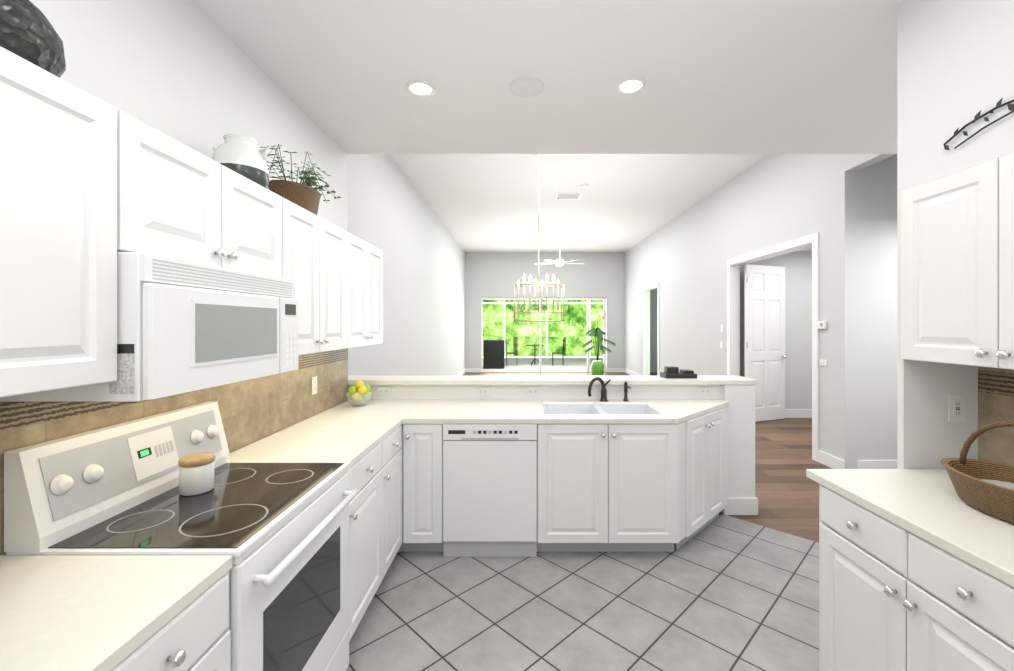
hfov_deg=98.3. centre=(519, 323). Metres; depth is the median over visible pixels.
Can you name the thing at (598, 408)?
sink
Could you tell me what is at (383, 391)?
outlet
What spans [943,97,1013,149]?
art
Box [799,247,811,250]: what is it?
ceiling
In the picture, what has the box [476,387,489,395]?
outlet
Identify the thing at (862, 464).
baseboard
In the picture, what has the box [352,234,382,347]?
upper cabinet
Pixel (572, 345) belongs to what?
hedge
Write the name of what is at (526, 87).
speaker
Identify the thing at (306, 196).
potted plant
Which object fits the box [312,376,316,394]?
electrical outlet
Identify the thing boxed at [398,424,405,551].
base cabinet
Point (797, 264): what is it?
wall
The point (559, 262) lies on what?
fan
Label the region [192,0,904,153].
ceiling
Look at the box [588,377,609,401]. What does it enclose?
faucet
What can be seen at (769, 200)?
wall
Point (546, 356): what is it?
frame
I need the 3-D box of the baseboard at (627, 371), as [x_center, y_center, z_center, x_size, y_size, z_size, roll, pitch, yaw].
[3.293,1.455,12.675,0.015,0.130,2.250,0,0,0]
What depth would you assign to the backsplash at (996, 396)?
1.78 m
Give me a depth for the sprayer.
3.46 m
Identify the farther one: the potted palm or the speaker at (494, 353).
the speaker at (494, 353)
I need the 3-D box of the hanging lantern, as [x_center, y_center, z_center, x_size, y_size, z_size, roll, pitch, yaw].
[2.550,-0.480,13.400,0.140,0.680,0.140,0,0,0]
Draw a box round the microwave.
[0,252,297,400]
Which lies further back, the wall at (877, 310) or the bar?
the wall at (877, 310)
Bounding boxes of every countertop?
[0,555,232,670]
[230,415,407,468]
[317,399,728,423]
[806,469,1013,586]
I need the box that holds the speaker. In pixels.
[510,77,543,96]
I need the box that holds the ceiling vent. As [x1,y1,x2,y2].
[555,193,581,199]
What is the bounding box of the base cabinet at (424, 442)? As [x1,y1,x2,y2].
[406,424,443,551]
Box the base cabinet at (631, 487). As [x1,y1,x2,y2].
[537,424,681,551]
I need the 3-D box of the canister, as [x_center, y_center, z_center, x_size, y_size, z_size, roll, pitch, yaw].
[-1.165,0.539,1.580,0.108,0.125,0.106,0,0,0]
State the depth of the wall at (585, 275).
13.80 m
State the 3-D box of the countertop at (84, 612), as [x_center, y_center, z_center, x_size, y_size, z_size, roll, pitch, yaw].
[-1.066,0.627,-0.220,0.614,0.035,2.756,0,0,0]
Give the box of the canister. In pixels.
[178,453,214,495]
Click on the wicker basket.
(985, 486)
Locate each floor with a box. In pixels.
[346,514,819,670]
[463,372,831,542]
[482,358,602,371]
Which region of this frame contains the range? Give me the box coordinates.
[4,402,358,670]
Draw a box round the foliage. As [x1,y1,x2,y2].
[482,299,602,335]
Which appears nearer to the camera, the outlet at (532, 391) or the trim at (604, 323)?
the outlet at (532, 391)
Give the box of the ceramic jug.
[212,134,268,188]
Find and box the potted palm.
[582,326,614,374]
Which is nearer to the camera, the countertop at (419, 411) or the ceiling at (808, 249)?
the countertop at (419, 411)
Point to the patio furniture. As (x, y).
(562, 352)
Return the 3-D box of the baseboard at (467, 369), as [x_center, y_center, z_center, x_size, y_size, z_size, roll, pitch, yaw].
[-1.450,1.455,13.793,0.500,0.130,0.015,0,0,0]
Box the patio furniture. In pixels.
[505,339,564,365]
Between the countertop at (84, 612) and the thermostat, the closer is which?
the countertop at (84, 612)
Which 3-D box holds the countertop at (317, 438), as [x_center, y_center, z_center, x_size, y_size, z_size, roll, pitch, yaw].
[-1.058,0.627,2.368,0.630,0.035,0.888,0,0,0]
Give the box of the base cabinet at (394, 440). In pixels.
[387,425,401,570]
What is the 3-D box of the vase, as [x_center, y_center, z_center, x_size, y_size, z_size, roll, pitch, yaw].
[-1.210,-0.667,1.000,0.243,0.212,0.243,0,0,0]
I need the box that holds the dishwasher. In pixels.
[443,424,536,556]
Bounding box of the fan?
[534,236,575,266]
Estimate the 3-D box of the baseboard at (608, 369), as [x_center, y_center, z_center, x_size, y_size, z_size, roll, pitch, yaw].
[3.010,1.455,13.793,0.540,0.130,0.015,0,0,0]
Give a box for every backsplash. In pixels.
[0,348,347,554]
[978,366,1013,465]
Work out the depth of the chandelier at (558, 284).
5.64 m
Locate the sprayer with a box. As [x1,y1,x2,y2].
[623,382,630,400]
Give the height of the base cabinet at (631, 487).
0.715 m
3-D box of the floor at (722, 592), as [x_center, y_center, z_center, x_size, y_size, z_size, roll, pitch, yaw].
[0.800,1.545,0.900,5.400,0.050,5.200,0,0,0]
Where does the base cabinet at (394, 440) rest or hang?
on the floor at (722, 592)
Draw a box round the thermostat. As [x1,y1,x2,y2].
[818,321,826,328]
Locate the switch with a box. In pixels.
[820,359,826,365]
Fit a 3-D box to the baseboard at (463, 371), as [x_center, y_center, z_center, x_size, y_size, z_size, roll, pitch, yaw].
[-1.723,1.455,8.650,0.015,0.130,10.300,0,0,0]
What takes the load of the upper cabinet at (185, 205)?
attached to the wall at (190, 74)
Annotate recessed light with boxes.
[406,80,434,96]
[616,77,645,93]
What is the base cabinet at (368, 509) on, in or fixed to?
on the floor at (722, 592)
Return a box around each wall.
[0,0,464,555]
[348,385,754,497]
[465,253,656,371]
[625,154,894,468]
[740,251,811,409]
[858,154,896,459]
[897,0,1013,468]
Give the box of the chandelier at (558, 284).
[514,154,563,321]
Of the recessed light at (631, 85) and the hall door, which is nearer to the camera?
the recessed light at (631, 85)
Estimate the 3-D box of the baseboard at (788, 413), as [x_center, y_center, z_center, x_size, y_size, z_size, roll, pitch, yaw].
[4.505,1.455,7.113,2.150,0.130,0.015,0,0,0]
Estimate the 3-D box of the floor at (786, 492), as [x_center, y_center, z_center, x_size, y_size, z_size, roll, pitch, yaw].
[1.900,1.545,7.760,7.600,0.050,12.280,0,0,0]
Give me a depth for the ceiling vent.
7.68 m
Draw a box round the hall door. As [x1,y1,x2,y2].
[745,264,786,421]
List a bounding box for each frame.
[482,299,602,357]
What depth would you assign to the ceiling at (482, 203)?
7.55 m
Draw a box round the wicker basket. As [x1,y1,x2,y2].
[940,421,1013,523]
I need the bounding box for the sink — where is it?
[542,403,663,413]
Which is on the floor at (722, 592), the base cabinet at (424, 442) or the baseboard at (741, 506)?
the base cabinet at (424, 442)
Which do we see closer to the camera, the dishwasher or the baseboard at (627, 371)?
the dishwasher
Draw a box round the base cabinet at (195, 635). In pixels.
[111,571,230,670]
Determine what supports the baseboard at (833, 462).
attached to the wall at (769, 200)
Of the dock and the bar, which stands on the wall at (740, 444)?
the bar
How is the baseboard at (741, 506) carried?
attached to the wall at (740, 444)
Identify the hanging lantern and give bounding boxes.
[601,310,605,318]
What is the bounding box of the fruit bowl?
[345,380,372,406]
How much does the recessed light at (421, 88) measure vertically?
0.012 m
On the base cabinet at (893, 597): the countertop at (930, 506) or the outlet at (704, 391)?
the countertop at (930, 506)
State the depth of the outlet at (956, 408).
1.84 m
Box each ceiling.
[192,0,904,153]
[390,154,768,252]
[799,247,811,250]
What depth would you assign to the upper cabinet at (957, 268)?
1.57 m
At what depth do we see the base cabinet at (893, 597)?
1.37 m
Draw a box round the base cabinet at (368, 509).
[347,437,386,640]
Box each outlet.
[377,387,390,395]
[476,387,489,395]
[526,387,539,395]
[698,387,711,395]
[948,395,964,421]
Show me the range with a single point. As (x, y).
(278, 532)
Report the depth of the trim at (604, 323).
13.85 m
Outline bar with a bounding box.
[348,375,756,384]
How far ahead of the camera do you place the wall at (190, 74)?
2.45 m
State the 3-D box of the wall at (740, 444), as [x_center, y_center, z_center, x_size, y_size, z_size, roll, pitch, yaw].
[0.075,1.005,3.620,3.610,1.030,0.240,0,0,0]
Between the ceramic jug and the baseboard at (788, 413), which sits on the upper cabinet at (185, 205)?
the ceramic jug
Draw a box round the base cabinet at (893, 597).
[819,484,1013,670]
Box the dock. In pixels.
[660,366,696,377]
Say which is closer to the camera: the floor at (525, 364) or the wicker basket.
the wicker basket
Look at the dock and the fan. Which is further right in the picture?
the dock
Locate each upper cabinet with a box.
[0,46,127,397]
[128,115,287,279]
[288,200,351,354]
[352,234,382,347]
[901,152,1013,369]
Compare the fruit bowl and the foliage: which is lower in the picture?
the fruit bowl
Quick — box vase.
[0,0,65,77]
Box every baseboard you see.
[457,368,465,374]
[466,368,481,371]
[607,368,623,371]
[624,368,639,374]
[720,497,757,514]
[785,410,811,417]
[818,450,844,468]
[858,460,896,468]
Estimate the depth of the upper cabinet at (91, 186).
0.99 m
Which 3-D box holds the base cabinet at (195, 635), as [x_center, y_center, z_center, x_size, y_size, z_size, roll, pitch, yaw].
[-1.069,1.083,0.948,0.618,0.874,0.420,0,0,0]
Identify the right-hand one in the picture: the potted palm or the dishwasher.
the potted palm
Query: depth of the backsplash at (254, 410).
2.08 m
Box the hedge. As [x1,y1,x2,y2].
[482,336,602,355]
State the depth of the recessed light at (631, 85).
2.49 m
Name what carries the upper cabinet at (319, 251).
attached to the wall at (190, 74)
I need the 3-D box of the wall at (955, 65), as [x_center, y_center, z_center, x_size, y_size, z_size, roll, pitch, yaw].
[1.840,0.080,0.140,0.440,2.880,3.480,0,0,0]
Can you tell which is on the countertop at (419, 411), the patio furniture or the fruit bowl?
the fruit bowl
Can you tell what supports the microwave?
attached to the upper cabinet at (185, 205)
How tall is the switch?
0.070 m
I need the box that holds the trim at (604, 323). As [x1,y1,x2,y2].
[482,297,606,371]

